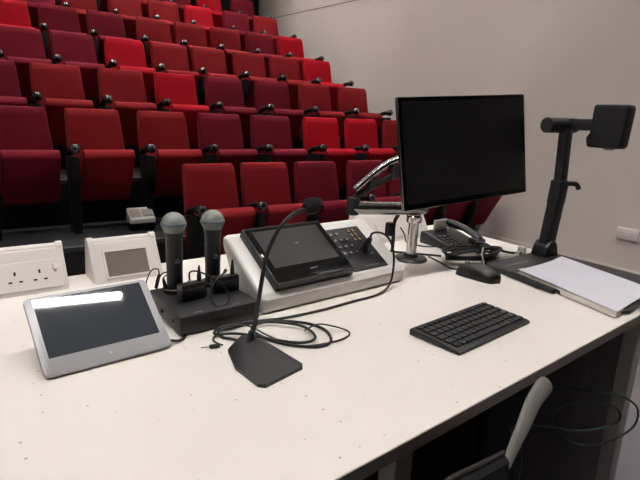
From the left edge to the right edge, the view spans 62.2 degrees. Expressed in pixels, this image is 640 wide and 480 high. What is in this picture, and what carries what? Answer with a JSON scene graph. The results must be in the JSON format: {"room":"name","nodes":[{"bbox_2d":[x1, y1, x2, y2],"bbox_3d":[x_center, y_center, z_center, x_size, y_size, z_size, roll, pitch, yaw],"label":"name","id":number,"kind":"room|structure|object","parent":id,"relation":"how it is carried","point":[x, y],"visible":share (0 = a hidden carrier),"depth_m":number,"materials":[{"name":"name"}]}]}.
{"room":"lecture hall","nodes":[
{"label":"lecture hall","id":0,"kind":"room"},
{"bbox_2d":[60,177,140,183],"bbox_3d":[-2.193,-0.504,4.569,8.900,0.034,0.054,-7,17,-35],"label":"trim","id":1,"kind":"structure","parent":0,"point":[62,181],"depth_m":4.57,"materials":[{"name":"grey"}]},
{"bbox_2d":[160,0,229,11],"bbox_3d":[-5.788,-4.459,10.107,10.100,6.420,0.150,-7,17,-35],"label":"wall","id":2,"kind":"structure","parent":0,"point":[225,4],"depth_m":12.33,"materials":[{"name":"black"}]},
{"bbox_2d":[0,98,474,275],"bbox_3d":[-3.984,-1.911,6.901,8.900,3.164,8.100,-7,17,-35],"label":"floor","id":3,"kind":"structure","parent":0,"point":[27,224],"depth_m":4.53,"materials":[{"name":"carpet"}]},
{"bbox_2d":[0,60,26,105],"bbox_3d":[-2.857,-1.080,4.656,0.541,0.990,0.496,-7,17,-35],"label":"seat","id":4,"kind":"object","parent":3,"relation":"on","point":[10,92],"visible":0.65,"depth_m":4.74,"materials":[{"name":"red fabric"}]},
{"bbox_2d":[0,0,35,28],"bbox_3d":[-3.504,-2.234,6.018,0.541,0.990,0.496,-7,17,-35],"label":"seat","id":5,"kind":"object","parent":3,"relation":"on","point":[15,13],"visible":0.46,"depth_m":6.07,"materials":[{"name":"red fabric"}]},
{"bbox_2d":[0,25,51,102],"bbox_3d":[-3.033,-1.675,5.439,0.541,0.990,0.496,-7,17,-35],"label":"seat","id":6,"kind":"object","parent":3,"relation":"on","point":[22,46],"visible":0.57,"depth_m":5.42,"materials":[{"name":"red fabric"}]},
{"bbox_2d":[0,105,60,240],"bbox_3d":[-2.308,-0.531,4.130,0.541,0.990,0.496,-7,17,-35],"label":"seat","id":7,"kind":"object","parent":3,"relation":"on","point":[30,167],"visible":1,"depth_m":4.12,"materials":[{"name":"red fabric"}]},
{"bbox_2d":[22,0,54,28],"bbox_3d":[-3.631,-2.835,6.836,0.541,0.990,0.496,-7,17,-35],"label":"seat","id":8,"kind":"object","parent":3,"relation":"on","point":[32,4],"visible":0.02,"depth_m":6.71,"materials":[{"name":"red fabric"}]},
{"bbox_2d":[55,0,60,5],"bbox_3d":[-3.636,-3.451,7.738,0.541,0.990,0.496,-7,17,-35],"label":"seat","id":9,"kind":"object","parent":3,"relation":"on","point":[57,2],"visible":0.08,"depth_m":7.46,"materials":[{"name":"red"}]},
{"bbox_2d":[29,62,92,146],"bbox_3d":[-2.413,-1.135,4.964,0.541,0.990,0.496,-7,17,-35],"label":"seat","id":10,"kind":"object","parent":3,"relation":"on","point":[54,87],"visible":0.73,"depth_m":4.92,"materials":[{"name":"red fabric"}]},
{"bbox_2d":[37,3,86,59],"bbox_3d":[-3.063,-2.288,6.324,0.541,0.990,0.496,-7,17,-35],"label":"seat","id":11,"kind":"object","parent":3,"relation":"on","point":[51,17],"visible":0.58,"depth_m":6.30,"materials":[{"name":"red fabric"}]},
{"bbox_2d":[50,31,104,105],"bbox_3d":[-2.615,-1.727,5.729,0.541,0.990,0.496,-7,17,-35],"label":"seat","id":12,"kind":"object","parent":3,"relation":"on","point":[74,49],"visible":0.59,"depth_m":5.71,"materials":[{"name":"red fabric"}]},
{"bbox_2d":[61,0,97,34],"bbox_3d":[-3.198,-2.888,7.136,0.541,0.990,0.496,-7,17,-35],"label":"seat","id":13,"kind":"object","parent":3,"relation":"on","point":[81,6],"visible":0.16,"depth_m":7.10,"materials":[{"name":"red fabric"}]},
{"bbox_2d":[64,108,134,233],"bbox_3d":[-1.845,-0.588,4.452,0.541,0.990,0.496,-7,17,-35],"label":"seat","id":14,"kind":"object","parent":3,"relation":"on","point":[99,166],"visible":1,"depth_m":4.39,"materials":[{"name":"red fabric"}]},
{"bbox_2d":[96,0,108,11],"bbox_3d":[-3.186,-3.506,8.050,0.541,0.990,0.496,-7,17,-35],"label":"seat","id":15,"kind":"object","parent":3,"relation":"on","point":[102,5],"visible":0.06,"depth_m":7.86,"materials":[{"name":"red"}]},
{"bbox_2d":[86,10,132,66],"bbox_3d":[-2.623,-2.342,6.629,0.541,0.990,0.496,-7,17,-35],"label":"seat","id":16,"kind":"object","parent":3,"relation":"on","point":[100,24],"visible":0.52,"depth_m":6.59,"materials":[{"name":"red fabric"}]},
{"bbox_2d":[108,0,141,39],"bbox_3d":[-2.697,-2.950,7.484,0.541,0.990,0.496,-7,17,-35],"label":"seat","id":17,"kind":"object","parent":3,"relation":"on","point":[129,10],"visible":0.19,"depth_m":7.44,"materials":[{"name":"red fabric"}]},
{"bbox_2d":[97,68,156,146],"bbox_3d":[-1.925,-1.195,5.302,0.541,0.990,0.496,-7,17,-35],"label":"seat","id":18,"kind":"object","parent":3,"relation":"on","point":[123,91],"visible":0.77,"depth_m":5.26,"materials":[{"name":"red fabric"}]},
{"bbox_2d":[104,37,155,102],"bbox_3d":[-2.165,-1.782,6.041,0.541,0.990,0.496,-7,17,-35],"label":"seat","id":19,"kind":"object","parent":3,"relation":"on","point":[125,54],"visible":0.61,"depth_m":6.03,"materials":[{"name":"red fabric"}]},
{"bbox_2d":[126,207,155,230],"bbox_3d":[-1.537,-0.181,4.554,0.210,0.180,0.134,-7,17,-35],"label":"floor outlet","id":20,"kind":"object","parent":3,"relation":"on","point":[139,218],"visible":1,"depth_m":4.52,"materials":[{"name":"white plastic"}]},
{"bbox_2d":[140,0,148,17],"bbox_3d":[-2.737,-3.562,8.362,0.541,0.990,0.496,-7,17,-35],"label":"seat","id":21,"kind":"object","parent":3,"relation":"on","point":[144,3],"visible":0.02,"depth_m":8.18,"materials":[{"name":"red fabric"}]},
{"bbox_2d":[135,16,179,67],"bbox_3d":[-2.130,-2.403,6.972,0.541,0.990,0.496,-7,17,-35],"label":"seat","id":22,"kind":"object","parent":3,"relation":"on","point":[148,30],"visible":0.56,"depth_m":6.94,"materials":[{"name":"red fabric"}]},
{"bbox_2d":[148,0,179,42],"bbox_3d":[-2.239,-3.006,7.801,0.541,0.990,0.496,-7,17,-35],"label":"seat","id":23,"kind":"object","parent":3,"relation":"on","point":[157,9],"visible":0.29,"depth_m":7.79,"materials":[{"name":"red fabric"}]},
{"bbox_2d":[137,111,202,226],"bbox_3d":[-1.360,-0.648,4.788,0.541,0.990,0.496,-7,17,-35],"label":"seat","id":24,"kind":"object","parent":3,"relation":"on","point":[164,147],"visible":0.91,"depth_m":4.71,"materials":[{"name":"red fabric"}]},
{"bbox_2d":[150,42,199,102],"bbox_3d":[-1.736,-1.835,6.339,0.541,0.990,0.496,-7,17,-35],"label":"seat","id":25,"kind":"object","parent":3,"relation":"on","point":[165,58],"visible":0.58,"depth_m":6.32,"materials":[{"name":"red fabric"}]},
{"bbox_2d":[163,0,190,22],"bbox_3d":[-2.287,-3.617,8.674,0.541,0.990,0.496,-7,17,-35],"label":"seat","id":26,"kind":"object","parent":3,"relation":"on","point":[180,3],"visible":0.11,"depth_m":8.59,"materials":[{"name":"red fabric"}]},
{"bbox_2d":[153,72,209,146],"bbox_3d":[-1.469,-1.251,5.618,0.541,0.990,0.496,-7,17,-35],"label":"seat","id":27,"kind":"object","parent":3,"relation":"on","point":[173,92],"visible":0.66,"depth_m":5.58,"materials":[{"name":"red fabric"}]},
{"bbox_2d":[173,22,215,71],"bbox_3d":[-1.714,-2.454,7.260,0.541,0.990,0.496,-7,17,-35],"label":"seat","id":28,"kind":"object","parent":3,"relation":"on","point":[189,35],"visible":0.39,"depth_m":7.24,"materials":[{"name":"red fabric"}]},
{"bbox_2d":[184,5,213,47],"bbox_3d":[-1.796,-3.061,8.109,0.541,0.990,0.496,-7,17,-35],"label":"seat","id":29,"kind":"object","parent":3,"relation":"on","point":[197,15],"visible":0.35,"depth_m":8.09,"materials":[{"name":"red fabric"}]},
{"bbox_2d":[195,0,222,27],"bbox_3d":[-1.829,-3.673,8.992,0.541,0.990,0.496,-7,17,-35],"label":"seat","id":30,"kind":"object","parent":3,"relation":"on","point":[214,5],"visible":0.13,"depth_m":8.94,"materials":[{"name":"red fabric"}]},
{"bbox_2d":[191,47,237,105],"bbox_3d":[-1.325,-1.885,6.625,0.541,0.990,0.496,-7,17,-35],"label":"seat","id":31,"kind":"object","parent":3,"relation":"on","point":[205,61],"visible":0.51,"depth_m":6.57,"materials":[{"name":"red fabric"}]},
{"bbox_2d":[197,113,257,192],"bbox_3d":[-0.899,-0.704,5.108,0.541,0.990,0.496,-7,17,-35],"label":"seat","id":32,"kind":"object","parent":3,"relation":"on","point":[220,138],"visible":0.67,"depth_m":5.05,"materials":[{"name":"red fabric"}]},
{"bbox_2d":[210,27,249,74],"bbox_3d":[-1.281,-2.507,7.560,0.541,0.990,0.496,-7,17,-35],"label":"seat","id":33,"kind":"object","parent":3,"relation":"on","point":[227,40],"visible":0.48,"depth_m":7.51,"materials":[{"name":"red fabric"}]},
{"bbox_2d":[204,76,256,146],"bbox_3d":[-1.008,-1.308,5.939,0.541,0.990,0.496,-7,17,-35],"label":"seat","id":34,"kind":"object","parent":3,"relation":"on","point":[223,95],"visible":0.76,"depth_m":5.90,"materials":[{"name":"red fabric"}]},
{"bbox_2d":[222,11,249,50],"bbox_3d":[-1.274,-3.125,8.471,0.541,0.990,0.496,-7,17,-35],"label":"seat","id":35,"kind":"object","parent":3,"relation":"on","point":[231,20],"visible":0.3,"depth_m":8.44,"materials":[{"name":"red fabric"}]},
{"bbox_2d":[230,0,270,31],"bbox_3d":[-1.258,-3.744,9.388,0.660,0.990,0.496,-7,17,-35],"label":"seat","id":36,"kind":"object","parent":3,"relation":"on","point":[238,6],"visible":0.16,"depth_m":9.33,"materials":[{"name":"red fabric"}]},
{"bbox_2d":[233,51,277,107],"bbox_3d":[-0.859,-1.943,6.948,0.541,0.990,0.496,-7,17,-35],"label":"seat","id":37,"kind":"object","parent":3,"relation":"on","point":[248,67],"visible":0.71,"depth_m":6.88,"materials":[{"name":"red fabric"}]},
{"bbox_2d":[245,31,283,77],"bbox_3d":[-0.828,-2.563,7.875,0.541,0.990,0.496,-7,17,-35],"label":"seat","id":38,"kind":"object","parent":3,"relation":"on","point":[258,43],"visible":0.38,"depth_m":7.84,"materials":[{"name":"red fabric"}]},
{"bbox_2d":[253,16,296,54],"bbox_3d":[-0.783,-3.186,8.812,0.660,0.990,0.496,-7,17,-35],"label":"seat","id":39,"kind":"object","parent":3,"relation":"on","point":[265,25],"visible":0.28,"depth_m":8.74,"materials":[{"name":"red fabric"}]},
{"bbox_2d":[250,115,307,189],"bbox_3d":[-0.432,-0.762,5.432,0.541,0.990,0.496,-7,17,-35],"label":"seat","id":40,"kind":"object","parent":3,"relation":"on","point":[270,136],"visible":0.66,"depth_m":5.38,"materials":[{"name":"red fabric"}]},
{"bbox_2d":[254,80,303,146],"bbox_3d":[-0.497,-1.371,6.293,0.541,0.990,0.496,-7,17,-35],"label":"seat","id":41,"kind":"object","parent":3,"relation":"on","point":[272,98],"visible":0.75,"depth_m":6.25,"materials":[{"name":"red fabric"}]},
{"bbox_2d":[269,55,311,109],"bbox_3d":[-0.414,-1.998,7.256,0.541,0.990,0.496,-7,17,-35],"label":"seat","id":42,"kind":"object","parent":3,"relation":"on","point":[283,69],"visible":0.57,"depth_m":7.21,"materials":[{"name":"red fabric"}]},
{"bbox_2d":[277,36,323,80],"bbox_3d":[-0.336,-2.624,8.216,0.660,0.990,0.496,-7,17,-35],"label":"seat","id":43,"kind":"object","parent":3,"relation":"on","point":[286,46],"visible":0.42,"depth_m":8.14,"materials":[{"name":"red fabric"}]},
{"bbox_2d":[298,84,344,148],"bbox_3d":[0.005,-1.432,6.641,0.541,0.990,0.496,-7,17,-35],"label":"seat","id":44,"kind":"object","parent":3,"relation":"on","point":[313,100],"visible":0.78,"depth_m":6.60,"materials":[{"name":"red fabric"}]},
{"bbox_2d":[303,59,353,111],"bbox_3d":[0.083,-2.059,7.601,0.660,0.990,0.496,-7,17,-35],"label":"seat","id":45,"kind":"object","parent":3,"relation":"on","point":[317,72],"visible":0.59,"depth_m":7.53,"materials":[{"name":"red fabric"}]},
{"bbox_2d":[302,117,356,186],"bbox_3d":[0.088,-0.826,5.793,0.541,0.990,0.496,-7,17,-35],"label":"seat","id":46,"kind":"object","parent":3,"relation":"on","point":[320,135],"visible":0.73,"depth_m":5.74,"materials":[{"name":"red fabric"}]},
{"bbox_2d":[337,87,392,148],"bbox_3d":[0.559,-1.501,7.026,0.660,0.990,0.496,-7,17,-35],"label":"seat","id":47,"kind":"object","parent":3,"relation":"on","point":[350,101],"visible":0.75,"depth_m":6.95,"materials":[{"name":"red fabric"}]},
{"bbox_2d":[344,118,394,161],"bbox_3d":[0.554,-0.883,6.117,0.541,0.990,0.496,-7,17,-35],"label":"seat","id":48,"kind":"object","parent":3,"relation":"on","point":[361,135],"visible":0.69,"depth_m":6.06,"materials":[{"name":"red fabric"}]},
{"bbox_2d":[381,120,397,155],"bbox_3d":[1.075,-0.947,6.478,0.660,0.990,0.496,-7,17,-35],"label":"seat","id":49,"kind":"object","parent":3,"relation":"on","point":[388,127],"visible":0.13,"depth_m":6.38,"materials":[{"name":"red fabric"}]},
{"bbox_2d":[427,201,470,227],"bbox_3d":[1.350,-0.365,5.763,0.541,0.990,0.496,-7,17,-35],"label":"seat","id":50,"kind":"object","parent":3,"relation":"on","point":[455,211],"visible":0.09,"depth_m":5.67,"materials":[{"name":"red fabric"}]},
{"bbox_2d":[456,196,501,230],"bbox_3d":[1.759,-0.415,6.047,0.541,0.990,0.496,-7,17,-35],"label":"seat","id":51,"kind":"object","parent":3,"relation":"on","point":[477,212],"visible":0.13,"depth_m":5.93,"materials":[{"name":"red fabric"}]},
{"bbox_2d":[259,0,639,272],"bbox_3d":[2.531,-2.894,5.315,0.150,6.420,12.750,-7,17,-35],"label":"wall","id":52,"kind":"structure","parent":0,"point":[566,58],"depth_m":5.81,"materials":[{"name":"white paint"}]},
{"bbox_2d":[63,235,185,252],"bbox_3d":[-1.722,0.054,3.990,8.900,0.034,0.054,-7,17,-35],"label":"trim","id":53,"kind":"structure","parent":52,"relation":"attached to","point":[79,248],"depth_m":3.93,"materials":[{"name":"grey"}]},
{"bbox_2d":[249,0,258,15],"bbox_3d":[-1.175,-5.634,10.063,0.270,3.700,0.200,-7,17,-35],"label":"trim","id":54,"kind":"structure","parent":52,"relation":"attached to","point":[255,2],"depth_m":10.22,"materials":[{"name":"black"}]},
{"bbox_2d":[275,0,355,17],"bbox_3d":[2.467,-2.849,5.281,0.003,0.012,12.750,-7,17,-35],"label":"trim","id":55,"kind":"structure","parent":52,"relation":"attached to","point":[352,0],"depth_m":8.71,"materials":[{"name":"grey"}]},
{"bbox_2d":[476,231,639,274],"bbox_3d":[3.947,0.710,3.771,0.012,0.090,7.100,-7,17,-35],"label":"baseboard","id":56,"kind":"structure","parent":52,"relation":"attached to","point":[480,233],"depth_m":5.95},
{"bbox_2d":[616,227,639,241],"bbox_3d":[2.940,-0.055,5.068,0.034,0.110,0.200,-7,17,-35],"label":"wall socket","id":57,"kind":"object","parent":52,"relation":"attached to","point":[622,233],"visible":1,"depth_m":5.05,"materials":[{"name":"white plastic"}]},
{"bbox_2d":[614,356,639,479],"bbox_3d":[0.311,1.249,1.272,8.900,0.100,7.100,-7,17,-35],"label":"floor","id":58,"kind":"structure","parent":0,"point":[628,465],"depth_m":2.47,"materials":[{"name":"grey carpet"}]},
{"bbox_2d":[182,163,255,258],"bbox_3d":[-0.818,-0.098,4.258,0.541,0.990,0.496,-7,17,-35],"label":"seat","id":59,"kind":"object","parent":58,"relation":"on","point":[206,186],"visible":0.81,"depth_m":4.20,"materials":[{"name":"fabric"}]},
{"bbox_2d":[240,162,307,228],"bbox_3d":[-0.400,-0.149,4.549,0.541,0.990,0.496,-7,17,-35],"label":"seat","id":60,"kind":"object","parent":58,"relation":"on","point":[265,187],"visible":0.66,"depth_m":4.50,"materials":[{"name":"red fabric"}]},
{"bbox_2d":[0,225,639,479],"bbox_3d":[-0.210,0.671,1.216,2.555,1.000,1.046,-8,17,-37],"label":"desk","id":61,"kind":"object","parent":58,"relation":"on","point":[360,405],"visible":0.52,"depth_m":0.88,"materials":[{"name":"laminate"}]},
{"bbox_2d":[0,240,69,298],"bbox_3d":[-0.707,0.066,1.263,0.178,0.106,0.097,-8,17,-36],"label":"module","id":62,"kind":"object","parent":61,"relation":"on","point":[35,268],"visible":1,"depth_m":1.26,"materials":[{"name":"white plastic"}]},
{"bbox_2d":[23,280,170,378],"bbox_3d":[-0.402,0.154,0.968,0.221,0.103,0.129,-9,18,-39],"label":"tablet","id":63,"kind":"object","parent":61,"relation":"on","point":[80,330],"visible":1,"depth_m":0.95,"materials":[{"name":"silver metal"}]},
{"bbox_2d":[85,231,162,284],"bbox_3d":[-0.518,0.042,1.401,0.175,0.106,0.097,-8,17,-37],"label":"module","id":64,"kind":"object","parent":61,"relation":"on","point":[126,257],"visible":0.98,"depth_m":1.38,"materials":[{"name":"white plastic"}]},
{"bbox_2d":[170,334,186,341],"bbox_3d":[-0.274,0.187,1.050,0.021,0.012,0.074,5,14,9],"label":"charging cable","id":65,"kind":"object","parent":61,"relation":"on","point":[185,335],"visible":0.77,"depth_m":1.03,"materials":[{"name":"black plastic"}]},
{"bbox_2d":[150,278,258,334],"bbox_3d":[-0.261,0.137,1.171,0.184,0.053,0.190,-8,17,-38],"label":"dock","id":66,"kind":"object","parent":61,"relation":"on","point":[198,314],"visible":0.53,"depth_m":1.11,"materials":[{"name":"black plastic"}]},
{"bbox_2d":[146,268,159,288],"bbox_3d":[-0.381,0.085,1.201,0.040,0.047,0.012,7,14,18],"label":"cable","id":67,"kind":"object","parent":66,"relation":"on","point":[158,275],"visible":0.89,"depth_m":1.20,"materials":[{"name":"black rubber"}]},
{"bbox_2d":[156,272,166,288],"bbox_3d":[-0.354,0.092,1.178,0.037,0.047,0.016,8,15,21],"label":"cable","id":68,"kind":"object","parent":66,"relation":"on","point":[163,279],"visible":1,"depth_m":1.17,"materials":[{"name":"black rubber"}]},
{"bbox_2d":[160,212,186,289],"bbox_3d":[-0.321,0.026,1.166,0.056,0.179,0.056,-7,17,-35],"label":"handheld microphone","id":69,"kind":"object","parent":66,"relation":"on","point":[173,224],"visible":0.98,"depth_m":1.15,"materials":[{"name":"black metal"}]},
{"bbox_2d":[160,212,186,233],"bbox_3d":[-0.318,-0.036,1.151,0.056,0.050,0.056,-7,17,-35],"label":"grille","id":70,"kind":"object","parent":69,"relation":"attached to","point":[172,222],"depth_m":1.13,"materials":[{"name":"grey metal"}]},
{"bbox_2d":[177,265,206,301],"bbox_3d":[-0.275,0.091,1.137,0.030,0.071,0.062,16,19,43],"label":"beltpack transmitter","id":71,"kind":"object","parent":66,"relation":"on","point":[194,289],"visible":0.98,"depth_m":1.13,"materials":[{"name":"black plastic"}]},
{"bbox_2d":[188,268,229,306],"bbox_3d":[-0.228,0.098,1.136,0.088,0.070,0.087,-7,17,-35],"label":"lead","id":72,"kind":"object","parent":66,"relation":"on","point":[225,269],"visible":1,"depth_m":1.11,"materials":[{"name":"black rubber"}]},
{"bbox_2d":[200,209,224,282],"bbox_3d":[-0.248,0.017,1.223,0.056,0.177,0.056,-7,17,-35],"label":"handheld microphone","id":73,"kind":"object","parent":66,"relation":"on","point":[212,221],"visible":0.92,"depth_m":1.20,"materials":[{"name":"black metal"}]},
{"bbox_2d":[200,209,224,230],"bbox_3d":[-0.245,-0.044,1.208,0.056,0.050,0.056,-7,17,-35],"label":"grille","id":74,"kind":"object","parent":73,"relation":"attached to","point":[211,220],"depth_m":1.19,"materials":[{"name":"grey metal"}]},
{"bbox_2d":[211,259,238,292],"bbox_3d":[-0.214,0.080,1.194,0.062,0.071,0.030,-7,17,-35],"label":"beltpack transmitter","id":75,"kind":"object","parent":66,"relation":"on","point":[230,280],"visible":0.88,"depth_m":1.19,"materials":[{"name":"black plastic"}]},
{"bbox_2d":[201,344,219,348],"bbox_3d":[-0.209,0.203,1.008,0.036,0.008,0.008,-3,15,-21],"label":"jack","id":76,"kind":"object","parent":61,"relation":"on","point":[210,346],"visible":1,"depth_m":1.01,"materials":[{"name":"black rubber"}]},
{"bbox_2d":[228,197,320,387],"bbox_3d":[-0.067,0.077,0.955,0.190,0.291,0.174,-7,17,-35],"label":"gooseneck microphone","id":77,"kind":"object","parent":61,"relation":"on","point":[260,362],"visible":1,"depth_m":0.95,"materials":[{"name":"metal"},{"name":"plastic"}]},
{"bbox_2d":[212,323,349,345],"bbox_3d":[-0.073,0.191,1.069,0.281,0.014,0.091,1,14,-8],"label":"lead","id":78,"kind":"object","parent":61,"relation":"on","point":[348,335],"visible":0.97,"depth_m":1.08,"materials":[{"name":"black rubber"}]},
{"bbox_2d":[213,231,394,347],"bbox_3d":[0.039,0.100,1.188,0.198,0.146,0.558,15,18,40],"label":"microphone cable","id":79,"kind":"object","parent":61,"relation":"on","point":[279,320],"visible":0.91,"depth_m":1.11,"materials":[{"name":"black plastic"}]},
{"bbox_2d":[223,218,403,312],"bbox_3d":[-0.003,0.043,1.375,0.469,0.162,0.193,-9,18,-39],"label":"control console","id":80,"kind":"object","parent":61,"relation":"on","point":[312,261],"visible":0.95,"depth_m":1.30,"materials":[{"name":"white plastic"},{"name":"black plastic"},{"name":"screen glass"}]},
{"bbox_2d":[359,236,371,252],"bbox_3d":[0.124,0.011,1.429,0.027,0.049,0.040,-9,18,-39],"label":"connector","id":81,"kind":"object","parent":80,"relation":"attached to","point":[364,247],"visible":1,"depth_m":1.42,"materials":[{"name":"black plastic"}]},
{"bbox_2d":[346,155,427,263],"bbox_3d":[0.238,-0.117,1.642,0.322,0.369,0.116,2,14,-4],"label":"monitor stand","id":82,"kind":"object","parent":61,"relation":"on","point":[354,207],"visible":0.72,"depth_m":1.60,"materials":[{"name":"chrome"},{"name":"black plastic"}]},
{"bbox_2d":[395,94,525,211],"bbox_3d":[0.414,-0.264,1.535,0.515,0.331,0.081,-6,16,-31],"label":"monitor","id":83,"kind":"object","parent":82,"relation":"attached to","point":[465,148],"visible":1,"depth_m":1.50,"materials":[{"name":"black plastic"}]},
{"bbox_2d":[349,214,427,242],"bbox_3d":[0.260,-0.059,1.958,0.340,0.106,0.097,-7,17,-36],"label":"module","id":84,"kind":"object","parent":61,"relation":"on","point":[376,222],"visible":0.3,"depth_m":1.93,"materials":[{"name":"white plastic"}]},
{"bbox_2d":[400,227,439,246],"bbox_3d":[0.346,-0.005,1.883,0.175,0.048,0.034,15,19,42],"label":"lead","id":85,"kind":"object","parent":61,"relation":"on","point":[400,227],"visible":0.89,"depth_m":1.87,"materials":[{"name":"black"}]},
{"bbox_2d":[420,218,484,251],"bbox_3d":[0.476,-0.022,1.894,0.160,0.085,0.216,-7,17,-35],"label":"telephone","id":86,"kind":"object","parent":61,"relation":"on","point":[442,236],"visible":0.94,"depth_m":1.89,"materials":[{"name":"black plastic"}]},
{"bbox_2d":[390,244,520,260],"bbox_3d":[0.463,0.039,1.738,0.492,0.039,0.168,0,14,-11],"label":"cable bundle","id":87,"kind":"object","parent":61,"relation":"on","point":[452,256],"visible":0.94,"depth_m":1.74,"materials":[{"name":"black"}]},
{"bbox_2d":[472,241,493,253],"bbox_3d":[0.546,0.028,1.783,0.018,0.043,0.083,-7,17,-35],"label":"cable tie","id":88,"kind":"object","parent":87,"relation":"attached to","point":[474,242],"visible":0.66,"depth_m":1.77,"materials":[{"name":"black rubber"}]},
{"bbox_2d":[428,256,500,283],"bbox_3d":[0.414,0.072,1.590,0.075,0.042,0.287,-8,17,-37],"label":"computer mouse","id":89,"kind":"object","parent":61,"relation":"on","point":[479,272],"visible":1,"depth_m":1.51,"materials":[{"name":"black plastic"}]},
{"bbox_2d":[409,302,529,355],"bbox_3d":[0.333,0.186,1.159,0.279,0.018,0.125,-9,18,-41],"label":"keyboard","id":90,"kind":"object","parent":61,"relation":"on","point":[460,332],"visible":1,"depth_m":1.13,"materials":[{"name":"black plastic"}]},
{"bbox_2d":[481,247,484,263],"bbox_3d":[0.514,0.059,1.649,0.028,0.040,0.209,7,14,17],"label":"chain","id":91,"kind":"object","parent":61,"relation":"on","point":[482,252],"visible":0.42,"depth_m":1.66,"materials":[{"name":"silver metal"}]},
{"bbox_2d":[495,246,526,257],"bbox_3d":[0.647,0.042,1.790,0.156,0.026,0.026,-8,18,-38],"label":"plug","id":92,"kind":"object","parent":61,"relation":"on","point":[522,249],"visible":0.94,"depth_m":1.82,"materials":[{"name":"white plastic"}]},
{"bbox_2d":[487,104,639,313],"bbox_3d":[0.767,-0.131,1.505,0.401,0.505,0.460,-7,17,-35],"label":"camera","id":93,"kind":"object","parent":61,"relation":"on","point":[610,126],"visible":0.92,"depth_m":1.65,"materials":[{"name":"black"}]},
{"bbox_2d":[510,384,638,479],"bbox_3d":[0.574,0.550,1.270,0.436,0.441,0.128,-7,17,-35],"label":"cable","id":94,"kind":"object","parent":61,"relation":"hanging from","point":[556,385],"visible":0.91,"depth_m":1.21,"materials":[{"name":"green plastic"}]},
{"bbox_2d":[518,256,639,317],"bbox_3d":[0.744,0.119,1.490,0.261,0.023,0.411,-3,15,-23],"label":"paper stack","id":95,"kind":"object","parent":61,"relation":"on","point":[607,293],"visible":0.98,"depth_m":1.46,"materials":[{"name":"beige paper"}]},
{"bbox_2d":[293,161,348,222],"bbox_3d":[0.040,-0.203,4.854,0.541,0.990,0.496,-7,17,-35],"label":"seat","id":96,"kind":"object","parent":58,"relation":"on","point":[317,179],"visible":0.4,"depth_m":4.80,"materials":[{"name":"red fabric"}]},
{"bbox_2d":[345,160,400,201],"bbox_3d":[0.531,-0.264,5.195,0.541,0.990,0.496,-7,17,-35],"label":"seat","id":97,"kind":"object","parent":58,"relation":"on","point":[355,170],"visible":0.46,"depth_m":5.13,"materials":[{"name":"red fabric"}]},
{"bbox_2d":[385,163,437,224],"bbox_3d":[0.942,-0.314,5.480,0.541,0.990,0.496,-7,17,-35],"label":"seat","id":98,"kind":"object","parent":58,"relation":"on","point":[392,186],"visible":0.05,"depth_m":5.43,"materials":[{"name":"red fabric"}]},
{"bbox_2d":[363,332,623,479],"bbox_3d":[0.446,0.633,1.709,0.680,0.900,0.675,-7,17,-35],"label":"base cabinet","id":99,"kind":"object","parent":58,"relation":"on","point":[547,455],"visible":0.13,"depth_m":1.37,"materials":[{"name":"laminate"},{"name":"wood"}]},
{"bbox_2d":[444,377,552,479],"bbox_3d":[0.076,0.700,1.145,0.544,1.000,0.721,-7,17,-35],"label":"office chair","id":100,"kind":"object","parent":58,"relation":"on","point":[497,466],"visible":1,"depth_m":0.87,"materials":[{"name":"plastic"},{"name":"fabric"},{"name":"metal"}]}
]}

